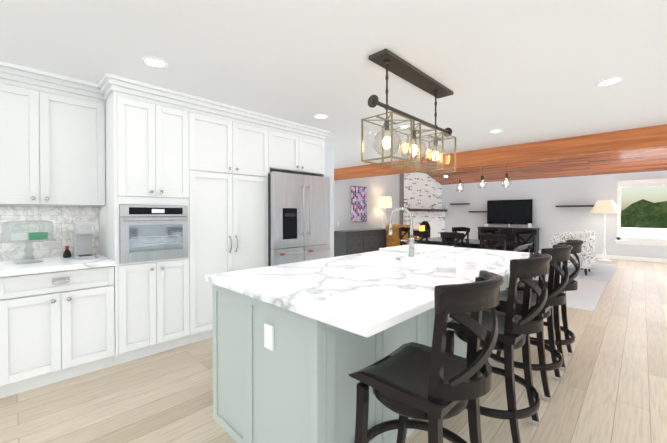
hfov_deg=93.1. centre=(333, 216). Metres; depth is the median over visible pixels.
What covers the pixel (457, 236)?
dining chair
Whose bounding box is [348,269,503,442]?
bar stool
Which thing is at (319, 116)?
recessed light
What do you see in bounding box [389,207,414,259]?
faucet
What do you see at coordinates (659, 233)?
deck
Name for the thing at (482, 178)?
dining pendant light
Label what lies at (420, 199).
brick fireplace
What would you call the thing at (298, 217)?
refrigerator
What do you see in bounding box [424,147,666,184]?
wood ceiling
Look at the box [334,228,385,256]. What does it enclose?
sideboard
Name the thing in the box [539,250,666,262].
baseboard
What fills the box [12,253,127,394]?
base cabinet
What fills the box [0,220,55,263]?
cake stand
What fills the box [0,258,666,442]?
floor
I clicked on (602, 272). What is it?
living room rug
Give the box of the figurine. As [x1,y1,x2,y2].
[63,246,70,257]
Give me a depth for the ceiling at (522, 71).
2.28 m
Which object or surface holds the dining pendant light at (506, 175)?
hanging from the wood ceiling at (647, 160)
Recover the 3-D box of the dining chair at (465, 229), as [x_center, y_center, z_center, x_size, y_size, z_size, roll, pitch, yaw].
[2.834,0.731,7.215,0.550,0.973,0.592,1,1,44]
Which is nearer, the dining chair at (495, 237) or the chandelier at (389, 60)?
the chandelier at (389, 60)
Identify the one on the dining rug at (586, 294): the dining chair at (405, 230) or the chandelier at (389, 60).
the dining chair at (405, 230)
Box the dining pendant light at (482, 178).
[478,166,486,188]
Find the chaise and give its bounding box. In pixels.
[386,224,425,246]
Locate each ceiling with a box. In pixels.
[0,0,666,168]
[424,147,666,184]
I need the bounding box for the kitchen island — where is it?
[212,273,509,442]
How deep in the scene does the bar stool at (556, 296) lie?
2.27 m
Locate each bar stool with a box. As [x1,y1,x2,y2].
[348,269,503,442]
[443,252,551,442]
[488,244,572,401]
[503,240,583,370]
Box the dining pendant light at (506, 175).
[501,163,510,186]
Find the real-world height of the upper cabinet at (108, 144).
0.945 m
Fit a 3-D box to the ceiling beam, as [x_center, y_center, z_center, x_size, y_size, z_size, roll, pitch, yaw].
[3.193,-1.050,5.127,9.098,0.269,0.159,1,1,44]
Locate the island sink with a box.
[379,243,453,254]
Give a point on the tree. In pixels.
(642, 213)
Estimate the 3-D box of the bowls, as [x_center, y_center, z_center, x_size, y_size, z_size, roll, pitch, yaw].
[2.703,0.439,6.197,0.298,0.085,1.233,-1,1,-39]
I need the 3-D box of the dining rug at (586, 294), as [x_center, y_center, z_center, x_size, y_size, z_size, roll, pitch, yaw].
[3.169,1.236,6.238,3.250,0.012,2.480,1,1,44]
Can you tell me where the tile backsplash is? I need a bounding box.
[0,205,98,260]
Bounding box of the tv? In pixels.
[487,199,532,227]
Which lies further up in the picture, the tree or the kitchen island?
the tree
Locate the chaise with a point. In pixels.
(393, 239)
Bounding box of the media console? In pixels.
[477,226,539,252]
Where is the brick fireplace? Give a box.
[399,172,446,237]
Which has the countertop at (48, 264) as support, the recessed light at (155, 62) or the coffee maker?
the coffee maker
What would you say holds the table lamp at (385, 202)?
on the sideboard
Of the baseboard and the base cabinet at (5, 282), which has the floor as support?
the base cabinet at (5, 282)
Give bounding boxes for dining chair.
[398,227,409,244]
[408,231,428,243]
[440,232,463,247]
[452,227,469,238]
[478,234,506,250]
[480,228,500,233]
[513,229,536,277]
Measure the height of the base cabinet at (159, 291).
0.886 m
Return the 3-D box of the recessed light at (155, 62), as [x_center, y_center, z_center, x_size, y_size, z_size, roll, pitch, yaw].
[-1.333,-1.149,2.361,0.175,0.009,0.175,0,1,20]
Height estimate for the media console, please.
0.825 m
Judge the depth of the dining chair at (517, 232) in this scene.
6.47 m
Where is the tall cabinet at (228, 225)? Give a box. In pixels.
[187,109,271,342]
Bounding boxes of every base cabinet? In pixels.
[0,276,11,398]
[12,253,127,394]
[112,253,191,360]
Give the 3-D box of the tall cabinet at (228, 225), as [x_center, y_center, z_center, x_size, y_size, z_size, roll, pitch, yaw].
[-1.309,0.106,3.637,0.648,2.330,0.931,1,1,44]
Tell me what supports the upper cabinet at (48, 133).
attached to the wall
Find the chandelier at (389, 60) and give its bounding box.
[361,48,455,173]
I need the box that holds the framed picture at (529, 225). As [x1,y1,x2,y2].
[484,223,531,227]
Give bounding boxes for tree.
[621,199,666,228]
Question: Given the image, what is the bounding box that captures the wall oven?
[119,205,187,262]
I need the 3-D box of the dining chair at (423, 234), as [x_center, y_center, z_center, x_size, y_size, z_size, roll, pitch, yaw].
[1.704,0.744,6.056,0.550,0.973,0.592,1,1,44]
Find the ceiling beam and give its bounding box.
[334,124,666,179]
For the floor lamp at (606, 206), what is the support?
on the floor
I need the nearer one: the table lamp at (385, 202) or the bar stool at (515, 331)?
the bar stool at (515, 331)
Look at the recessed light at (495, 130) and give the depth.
4.30 m
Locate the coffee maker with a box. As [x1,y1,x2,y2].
[73,222,95,259]
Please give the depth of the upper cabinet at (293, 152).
4.05 m
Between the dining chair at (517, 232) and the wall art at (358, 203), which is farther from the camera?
the wall art at (358, 203)
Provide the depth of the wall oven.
2.83 m
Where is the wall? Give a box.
[7,146,666,260]
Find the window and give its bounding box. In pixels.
[615,178,666,245]
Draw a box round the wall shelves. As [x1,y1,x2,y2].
[450,203,593,211]
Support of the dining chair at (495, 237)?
on the dining rug at (586, 294)
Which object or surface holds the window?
in the wall
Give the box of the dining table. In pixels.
[415,237,532,252]
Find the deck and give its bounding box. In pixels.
[620,228,666,238]
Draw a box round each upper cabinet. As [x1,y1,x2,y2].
[0,77,107,208]
[96,85,195,208]
[272,125,326,176]
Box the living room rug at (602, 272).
[546,263,617,281]
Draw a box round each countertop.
[0,254,114,276]
[205,247,529,337]
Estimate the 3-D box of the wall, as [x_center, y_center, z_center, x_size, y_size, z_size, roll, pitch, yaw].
[2.230,-0.385,4.147,9.300,3.300,15.200,1,1,44]
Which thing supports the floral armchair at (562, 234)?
on the living room rug at (602, 272)
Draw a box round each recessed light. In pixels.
[141,56,167,67]
[313,114,327,118]
[489,129,502,132]
[596,77,622,85]
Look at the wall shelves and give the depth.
9.71 m
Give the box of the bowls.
[445,238,498,242]
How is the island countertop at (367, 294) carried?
on the kitchen island
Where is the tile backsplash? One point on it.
(62, 218)
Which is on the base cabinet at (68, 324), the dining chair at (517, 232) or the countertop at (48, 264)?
the countertop at (48, 264)
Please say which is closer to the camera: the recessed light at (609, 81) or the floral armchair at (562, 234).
the recessed light at (609, 81)
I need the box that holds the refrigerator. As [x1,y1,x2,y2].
[268,171,329,265]
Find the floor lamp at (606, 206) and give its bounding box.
[590,200,619,260]
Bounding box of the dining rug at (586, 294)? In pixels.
[518,275,607,310]
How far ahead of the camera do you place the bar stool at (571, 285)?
2.67 m
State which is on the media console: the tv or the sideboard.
the tv
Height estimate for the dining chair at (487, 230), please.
0.973 m
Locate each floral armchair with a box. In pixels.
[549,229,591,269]
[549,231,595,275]
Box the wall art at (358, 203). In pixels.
[350,186,366,221]
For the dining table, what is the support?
on the dining rug at (586, 294)
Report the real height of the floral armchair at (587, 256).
0.917 m
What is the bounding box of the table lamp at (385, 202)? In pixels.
[378,197,391,228]

